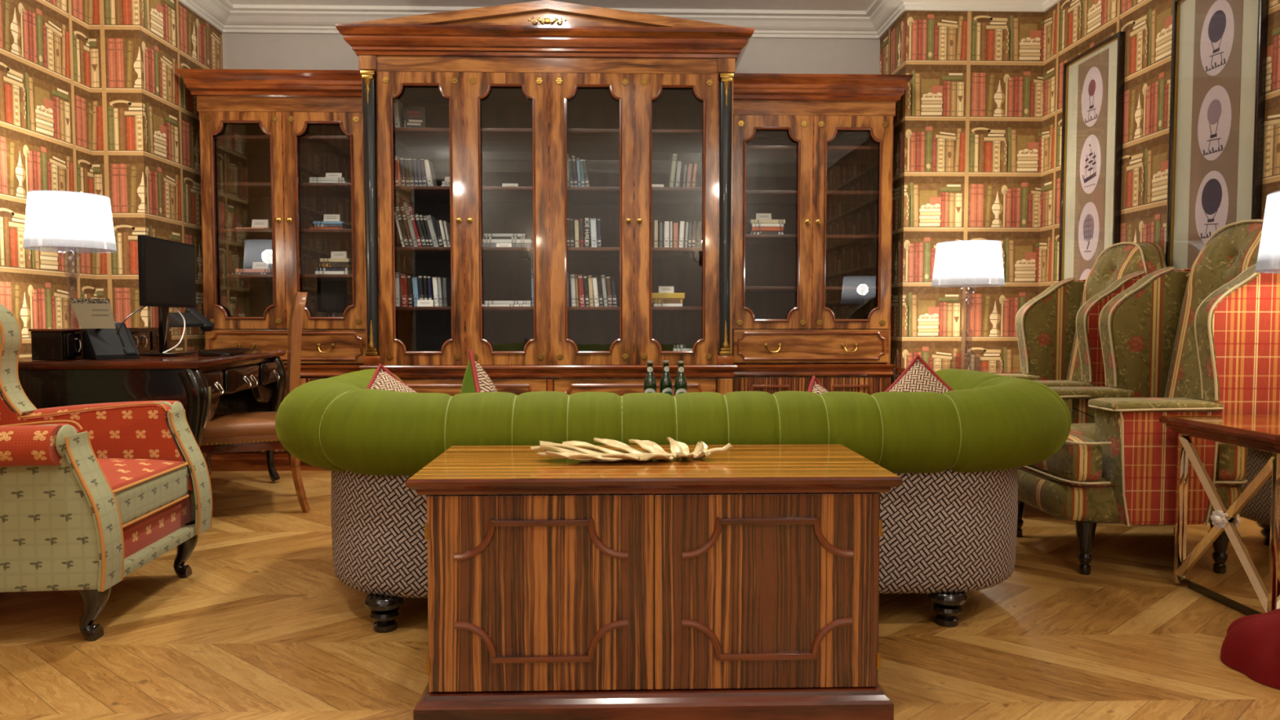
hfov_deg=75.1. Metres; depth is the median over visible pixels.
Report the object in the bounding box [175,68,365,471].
bookcase
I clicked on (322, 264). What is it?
book
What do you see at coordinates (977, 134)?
wall
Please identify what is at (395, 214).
book
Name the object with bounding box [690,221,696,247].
book
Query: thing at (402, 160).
book
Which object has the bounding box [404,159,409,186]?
book
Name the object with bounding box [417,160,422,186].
book
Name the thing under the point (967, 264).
table lamp
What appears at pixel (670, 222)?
book
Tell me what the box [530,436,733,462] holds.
leaf sculpture
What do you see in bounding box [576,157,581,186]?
book
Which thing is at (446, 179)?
label card
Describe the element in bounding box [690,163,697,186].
book
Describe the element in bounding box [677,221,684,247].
book
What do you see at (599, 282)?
book
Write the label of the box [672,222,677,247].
book
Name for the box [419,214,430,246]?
book
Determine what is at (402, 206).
book
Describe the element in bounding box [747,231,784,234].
book
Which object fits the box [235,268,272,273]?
book
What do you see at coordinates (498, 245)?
label card
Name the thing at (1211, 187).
print
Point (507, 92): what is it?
bookcase
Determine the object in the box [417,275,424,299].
book
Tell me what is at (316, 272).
book
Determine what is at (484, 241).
book
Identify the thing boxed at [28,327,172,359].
desk organizer
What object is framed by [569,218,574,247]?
book
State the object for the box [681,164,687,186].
book
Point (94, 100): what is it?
wall
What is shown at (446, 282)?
book
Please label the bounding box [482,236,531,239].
book
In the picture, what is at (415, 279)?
book
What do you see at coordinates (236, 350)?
keyboard
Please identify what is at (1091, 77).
print
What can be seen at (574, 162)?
book
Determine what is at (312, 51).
wall
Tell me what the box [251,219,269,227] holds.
label card
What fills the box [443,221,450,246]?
book
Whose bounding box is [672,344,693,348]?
book
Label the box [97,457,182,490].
seat cushion
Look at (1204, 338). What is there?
chair
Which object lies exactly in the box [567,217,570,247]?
book
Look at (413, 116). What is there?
book
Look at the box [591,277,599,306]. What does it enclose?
book
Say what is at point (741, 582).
chest
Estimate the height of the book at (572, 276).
0.200 m
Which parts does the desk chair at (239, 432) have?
leg, seat, seat rail, leg, backrest, leg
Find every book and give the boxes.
[231,272,272,274]
[235,227,271,228]
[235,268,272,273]
[309,177,351,182]
[309,181,347,182]
[310,226,346,228]
[313,221,350,226]
[314,224,349,228]
[315,271,352,274]
[316,267,352,271]
[319,262,352,268]
[320,258,352,262]
[392,97,404,127]
[394,155,399,186]
[394,204,409,246]
[394,212,404,246]
[395,272,404,306]
[397,157,401,186]
[399,157,406,186]
[399,202,413,246]
[400,274,411,306]
[402,201,417,246]
[403,105,425,128]
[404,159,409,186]
[407,158,414,186]
[407,275,413,306]
[408,204,422,246]
[412,276,419,306]
[413,159,418,186]
[414,213,426,246]
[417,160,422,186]
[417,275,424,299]
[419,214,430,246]
[420,159,427,186]
[422,215,433,246]
[423,275,428,299]
[424,159,437,186]
[426,214,439,246]
[427,276,434,306]
[431,276,439,306]
[435,219,444,246]
[437,276,443,306]
[439,220,448,246]
[441,181,449,184]
[442,277,451,306]
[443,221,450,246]
[481,243,533,247]
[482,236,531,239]
[482,239,533,244]
[482,304,532,306]
[484,233,527,237]
[484,300,531,304]
[530,253,533,306]
[567,154,570,186]
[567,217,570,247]
[567,271,569,306]
[568,158,574,186]
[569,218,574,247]
[570,274,576,306]
[571,155,577,186]
[574,219,580,247]
[574,274,579,306]
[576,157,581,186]
[577,274,586,306]
[579,159,585,186]
[579,219,584,247]
[582,160,589,186]
[583,275,590,306]
[584,217,590,247]
[587,275,594,306]
[590,217,597,247]
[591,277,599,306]
[597,218,601,247]
[597,278,603,306]
[600,275,608,306]
[605,276,613,306]
[610,280,617,306]
[651,293,684,298]
[651,298,683,303]
[653,220,657,247]
[653,303,682,306]
[657,222,662,247]
[662,221,669,247]
[668,153,677,186]
[669,221,672,247]
[671,347,692,351]
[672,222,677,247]
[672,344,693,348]
[674,160,681,186]
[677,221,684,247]
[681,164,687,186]
[683,222,688,247]
[684,164,692,186]
[687,222,692,247]
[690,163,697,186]
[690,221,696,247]
[694,221,701,247]
[747,219,785,226]
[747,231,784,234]
[748,223,783,229]
[749,226,783,231]
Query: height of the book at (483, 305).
0.014 m
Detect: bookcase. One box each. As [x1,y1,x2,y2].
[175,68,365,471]
[335,0,754,395]
[732,73,913,395]
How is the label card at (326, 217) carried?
on the book at (314, 222)
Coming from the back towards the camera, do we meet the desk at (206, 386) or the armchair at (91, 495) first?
the desk at (206, 386)
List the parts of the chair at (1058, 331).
backrest, panel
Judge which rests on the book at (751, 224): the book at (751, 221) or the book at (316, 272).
the book at (751, 221)
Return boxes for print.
[407,119,422,125]
[1078,201,1099,260]
[1079,268,1090,279]
[1080,134,1101,193]
[1081,66,1102,126]
[1195,170,1228,243]
[1197,84,1231,160]
[1200,0,1234,75]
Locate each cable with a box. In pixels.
[116,306,146,334]
[163,307,185,352]
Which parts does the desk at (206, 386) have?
panel, leg, leg mount, drawer, handle, drawer, panel, handle, handle, drawer, leg, handle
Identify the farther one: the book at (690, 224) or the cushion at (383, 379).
the book at (690, 224)
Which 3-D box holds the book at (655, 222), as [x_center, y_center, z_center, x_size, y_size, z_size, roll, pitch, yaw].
[0.096,-0.770,5.164,0.022,0.176,0.143,0,3,-2]
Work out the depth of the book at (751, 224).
5.21 m
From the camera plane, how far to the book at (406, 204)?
5.05 m
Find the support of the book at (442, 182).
on the book
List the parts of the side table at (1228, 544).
corner post, moulding, corner post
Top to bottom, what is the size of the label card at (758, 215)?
0.042 m
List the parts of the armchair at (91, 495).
panel, leg, panel, seat rail, leg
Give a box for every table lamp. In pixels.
[22,190,116,321]
[931,240,1004,370]
[1254,191,1279,273]
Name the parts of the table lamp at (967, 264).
foot panel, lamp shade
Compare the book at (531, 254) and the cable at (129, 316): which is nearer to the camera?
the cable at (129, 316)
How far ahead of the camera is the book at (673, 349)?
5.13 m
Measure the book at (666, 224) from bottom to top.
0.168 m
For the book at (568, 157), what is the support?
on the bookcase at (507, 92)
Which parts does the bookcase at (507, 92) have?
post, door, moulding, knob, shelf, shelf, shelf, shelf, knob, moulding, door, door, moulding, cornice, raking moulding, divider post, door, moulding, knob, moulding, shelf, shelf, shelf, shelf, door, knob, door, moulding, corner post, post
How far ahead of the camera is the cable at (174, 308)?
3.96 m
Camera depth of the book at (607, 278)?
5.10 m
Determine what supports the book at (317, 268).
on the book at (316, 272)
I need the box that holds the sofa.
[275,368,1071,632]
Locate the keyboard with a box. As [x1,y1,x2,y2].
[197,346,262,355]
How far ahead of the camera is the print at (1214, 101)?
3.61 m
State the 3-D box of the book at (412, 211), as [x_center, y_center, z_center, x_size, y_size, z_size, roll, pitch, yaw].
[-1.369,-0.812,5.125,0.088,0.264,0.145,0,3,-2]
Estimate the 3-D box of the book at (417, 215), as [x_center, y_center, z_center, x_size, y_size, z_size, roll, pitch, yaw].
[-1.335,-0.788,5.131,0.073,0.214,0.144,0,3,-2]
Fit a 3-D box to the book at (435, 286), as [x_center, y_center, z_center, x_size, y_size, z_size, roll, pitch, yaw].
[-1.249,-0.419,5.152,0.039,0.181,0.145,0,3,-2]
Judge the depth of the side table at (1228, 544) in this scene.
2.60 m
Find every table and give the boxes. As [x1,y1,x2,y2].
[894,367,1022,374]
[1159,414,1279,615]
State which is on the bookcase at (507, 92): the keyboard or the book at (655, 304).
the book at (655, 304)
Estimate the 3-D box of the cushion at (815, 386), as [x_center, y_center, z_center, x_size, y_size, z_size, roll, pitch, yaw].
[0.645,0.271,2.794,0.212,0.426,0.436,2,3,31]
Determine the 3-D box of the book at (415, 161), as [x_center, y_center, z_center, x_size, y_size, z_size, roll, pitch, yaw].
[-1.359,-1.127,5.111,0.032,0.179,0.147,0,3,-2]
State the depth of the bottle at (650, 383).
3.93 m
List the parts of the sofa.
seam cord, leg, seam cord, seam cord, seam cord, seam cord, seam cord, seam cord, seam cord, seam cord, seam cord, leg, seam cord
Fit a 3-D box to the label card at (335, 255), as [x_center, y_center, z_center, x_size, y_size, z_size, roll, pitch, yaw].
[-1.874,-0.654,5.188,0.094,0.046,0.024,0,3,-2]
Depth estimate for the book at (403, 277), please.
5.07 m
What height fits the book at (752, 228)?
0.026 m
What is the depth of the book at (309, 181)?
5.13 m
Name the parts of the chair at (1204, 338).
leg, arm, seat, leg, arm, panel, panel, backrest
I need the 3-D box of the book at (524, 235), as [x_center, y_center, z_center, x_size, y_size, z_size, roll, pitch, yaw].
[-0.825,-0.762,5.135,0.251,0.020,0.130,0,3,-2]
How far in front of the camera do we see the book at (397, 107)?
5.02 m
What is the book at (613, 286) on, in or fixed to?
on the bookcase at (507, 92)
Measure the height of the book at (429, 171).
0.181 m
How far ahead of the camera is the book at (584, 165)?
5.06 m
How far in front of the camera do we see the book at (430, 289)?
5.07 m
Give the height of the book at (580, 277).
0.197 m
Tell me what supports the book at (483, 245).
on the bookcase at (507, 92)
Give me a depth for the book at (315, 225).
5.14 m
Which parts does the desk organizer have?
drawer, drawer pull, lid, drawer pull, drawer, drawer pull, drawer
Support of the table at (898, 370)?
on the floor
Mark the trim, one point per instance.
(873, 23)
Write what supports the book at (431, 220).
on the bookcase at (507, 92)
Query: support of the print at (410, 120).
attached to the book at (413, 116)
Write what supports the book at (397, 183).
on the bookcase at (507, 92)
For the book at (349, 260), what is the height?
0.023 m
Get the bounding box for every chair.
[200,292,310,512]
[996,241,1166,386]
[1016,219,1279,574]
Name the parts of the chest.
door, door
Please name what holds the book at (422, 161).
on the bookcase at (507, 92)
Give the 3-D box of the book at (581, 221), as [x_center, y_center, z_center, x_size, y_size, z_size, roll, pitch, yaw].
[-0.358,-0.772,5.159,0.022,0.180,0.141,-1,3,-1]
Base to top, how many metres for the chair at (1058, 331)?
1.286 m
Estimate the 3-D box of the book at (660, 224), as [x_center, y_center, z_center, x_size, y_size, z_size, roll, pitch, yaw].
[0.127,-0.764,5.170,0.019,0.164,0.144,0,3,-2]
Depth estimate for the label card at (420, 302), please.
5.06 m
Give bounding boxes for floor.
[0,471,1279,719]
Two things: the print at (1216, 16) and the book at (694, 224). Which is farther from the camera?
the book at (694, 224)
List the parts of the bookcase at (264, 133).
door, moulding, handle, door, cornice, knob, shelf, shelf, shelf, shelf, drawer, moulding, knob, door, door, moulding, handle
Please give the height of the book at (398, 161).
0.190 m
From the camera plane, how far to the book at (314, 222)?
5.14 m
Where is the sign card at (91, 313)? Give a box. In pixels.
[69,298,115,328]
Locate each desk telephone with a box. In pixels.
[81,322,139,359]
[168,307,213,331]
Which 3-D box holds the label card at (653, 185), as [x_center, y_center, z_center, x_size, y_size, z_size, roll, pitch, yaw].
[0.097,-1.052,5.071,0.097,0.033,0.024,0,3,-2]
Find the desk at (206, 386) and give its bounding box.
[17,350,286,481]
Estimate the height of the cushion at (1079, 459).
0.172 m
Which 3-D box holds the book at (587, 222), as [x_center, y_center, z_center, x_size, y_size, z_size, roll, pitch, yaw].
[-0.325,-0.775,5.146,0.027,0.188,0.140,0,3,-2]
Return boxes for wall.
[0,0,222,357]
[222,32,879,74]
[879,0,1279,385]
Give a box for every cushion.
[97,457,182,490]
[366,363,416,392]
[460,349,497,393]
[807,375,828,394]
[884,354,953,393]
[1026,432,1102,481]
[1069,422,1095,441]
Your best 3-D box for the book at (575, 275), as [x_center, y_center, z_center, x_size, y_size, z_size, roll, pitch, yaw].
[-0.389,-0.429,5.172,0.022,0.199,0.139,0,3,-2]
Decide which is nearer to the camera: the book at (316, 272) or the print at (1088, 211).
the print at (1088, 211)
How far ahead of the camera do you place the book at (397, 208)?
5.05 m
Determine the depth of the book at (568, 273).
5.11 m
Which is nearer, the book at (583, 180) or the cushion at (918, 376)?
the cushion at (918, 376)
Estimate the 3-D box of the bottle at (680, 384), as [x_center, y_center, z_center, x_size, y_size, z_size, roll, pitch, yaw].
[0.193,0.128,3.946,0.061,0.249,0.063,0,3,-8]
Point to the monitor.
(166, 268)
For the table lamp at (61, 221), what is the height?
0.743 m
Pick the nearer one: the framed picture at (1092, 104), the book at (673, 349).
the framed picture at (1092, 104)
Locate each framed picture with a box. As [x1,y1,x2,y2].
[1057,31,1125,281]
[1165,0,1268,269]
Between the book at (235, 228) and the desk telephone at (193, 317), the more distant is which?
the book at (235, 228)
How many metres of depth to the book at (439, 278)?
5.08 m
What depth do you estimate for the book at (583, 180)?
5.07 m
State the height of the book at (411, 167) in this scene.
0.182 m
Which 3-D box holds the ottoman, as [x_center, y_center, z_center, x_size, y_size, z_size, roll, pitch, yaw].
[1.806,0.706,2.115,0.545,0.190,0.546,0,3,-2]
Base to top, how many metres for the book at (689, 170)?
0.160 m
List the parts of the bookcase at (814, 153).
moulding, door, moulding, door, handle, knob, drawer, shelf, moulding, shelf, shelf, shelf, knob, cornice, handle, door, moulding, door, moulding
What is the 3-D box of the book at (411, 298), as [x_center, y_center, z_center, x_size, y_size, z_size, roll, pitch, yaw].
[-1.405,-0.422,5.140,0.027,0.189,0.139,0,3,-2]
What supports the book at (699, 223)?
on the bookcase at (507, 92)
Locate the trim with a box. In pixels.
[177,0,1060,39]
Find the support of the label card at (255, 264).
on the book at (237, 270)
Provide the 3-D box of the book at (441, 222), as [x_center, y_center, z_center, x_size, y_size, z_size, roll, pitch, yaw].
[-1.198,-0.766,5.124,0.051,0.171,0.137,0,3,-2]
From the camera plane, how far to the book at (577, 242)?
5.09 m
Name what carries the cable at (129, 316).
hanging from the monitor
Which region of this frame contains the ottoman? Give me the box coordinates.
[1219,608,1279,688]
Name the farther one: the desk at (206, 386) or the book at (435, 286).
the book at (435, 286)
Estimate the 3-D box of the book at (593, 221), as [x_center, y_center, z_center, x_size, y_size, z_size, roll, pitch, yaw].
[-0.284,-0.774,5.149,0.042,0.185,0.142,0,3,-2]
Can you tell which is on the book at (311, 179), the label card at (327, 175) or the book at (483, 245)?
the label card at (327, 175)
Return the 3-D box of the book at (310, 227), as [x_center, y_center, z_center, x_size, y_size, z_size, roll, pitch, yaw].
[-1.934,-0.811,5.202,0.204,0.020,0.130,0,3,-2]
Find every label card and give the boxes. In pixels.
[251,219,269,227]
[252,262,269,268]
[323,214,340,221]
[325,173,342,177]
[330,251,346,258]
[417,299,433,306]
[444,177,449,181]
[496,243,511,247]
[502,183,518,186]
[652,184,663,186]
[658,286,674,293]
[755,213,771,219]
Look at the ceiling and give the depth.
5.30 m
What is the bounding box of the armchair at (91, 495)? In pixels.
[0,303,212,641]
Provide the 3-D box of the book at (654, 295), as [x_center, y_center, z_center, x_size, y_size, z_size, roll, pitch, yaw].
[0.170,-0.397,5.179,0.205,0.036,0.130,0,3,-2]
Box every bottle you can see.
[643,360,656,392]
[659,360,672,395]
[674,360,687,395]
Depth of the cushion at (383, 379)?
2.70 m
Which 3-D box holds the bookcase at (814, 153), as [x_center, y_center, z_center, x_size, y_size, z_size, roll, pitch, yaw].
[1.038,-0.530,5.336,1.149,2.364,0.706,0,3,-2]
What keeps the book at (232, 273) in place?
on the bookcase at (264, 133)
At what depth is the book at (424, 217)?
5.06 m
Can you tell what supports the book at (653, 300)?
on the book at (655, 304)
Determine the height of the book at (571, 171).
0.191 m
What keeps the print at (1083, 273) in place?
attached to the framed picture at (1092, 104)
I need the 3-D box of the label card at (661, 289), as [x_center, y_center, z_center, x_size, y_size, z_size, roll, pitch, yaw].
[0.163,-0.435,5.154,0.094,0.041,0.024,0,3,-2]
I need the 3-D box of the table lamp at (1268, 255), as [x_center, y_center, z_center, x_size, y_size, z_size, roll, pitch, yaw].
[2.170,-0.165,2.615,0.393,0.728,0.393,-1,3,-21]
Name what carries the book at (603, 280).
on the bookcase at (507, 92)
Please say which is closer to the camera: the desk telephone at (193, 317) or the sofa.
the sofa
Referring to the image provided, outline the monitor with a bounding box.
[137,235,197,355]
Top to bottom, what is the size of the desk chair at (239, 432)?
1.038 m
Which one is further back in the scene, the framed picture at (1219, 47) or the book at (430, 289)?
the book at (430, 289)
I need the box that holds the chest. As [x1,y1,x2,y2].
[404,444,902,719]
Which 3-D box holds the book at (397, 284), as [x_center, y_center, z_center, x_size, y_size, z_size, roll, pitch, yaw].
[-1.481,-0.431,5.136,0.026,0.208,0.142,0,3,-2]
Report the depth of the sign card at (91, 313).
3.51 m
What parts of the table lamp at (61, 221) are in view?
lamp shade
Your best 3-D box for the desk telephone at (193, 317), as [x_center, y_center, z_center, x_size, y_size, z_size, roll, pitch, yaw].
[-2.321,-0.211,4.295,0.177,0.128,0.170,1,3,28]
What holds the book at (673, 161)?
on the bookcase at (507, 92)
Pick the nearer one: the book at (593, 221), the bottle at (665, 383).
the bottle at (665, 383)
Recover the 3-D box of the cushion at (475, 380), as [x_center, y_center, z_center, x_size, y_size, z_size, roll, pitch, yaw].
[-0.503,0.210,2.700,0.160,0.488,0.493,-1,3,-16]
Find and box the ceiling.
[228,0,874,10]
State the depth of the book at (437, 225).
5.05 m
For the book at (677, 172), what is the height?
0.178 m
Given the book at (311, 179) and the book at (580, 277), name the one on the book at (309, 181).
the book at (311, 179)
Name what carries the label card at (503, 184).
on the bookcase at (507, 92)
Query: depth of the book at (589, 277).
5.10 m
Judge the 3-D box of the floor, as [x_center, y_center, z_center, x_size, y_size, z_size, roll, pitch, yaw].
[-0.216,0.802,2.460,5.700,0.030,6.550,0,3,-2]
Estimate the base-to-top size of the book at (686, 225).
0.166 m
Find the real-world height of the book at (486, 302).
0.021 m
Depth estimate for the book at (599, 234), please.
5.08 m
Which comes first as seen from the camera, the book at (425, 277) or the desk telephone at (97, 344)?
the desk telephone at (97, 344)
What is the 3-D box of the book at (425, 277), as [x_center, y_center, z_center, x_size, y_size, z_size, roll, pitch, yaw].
[-1.310,-0.422,5.151,0.019,0.188,0.145,-1,3,-1]
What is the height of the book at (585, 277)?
0.192 m

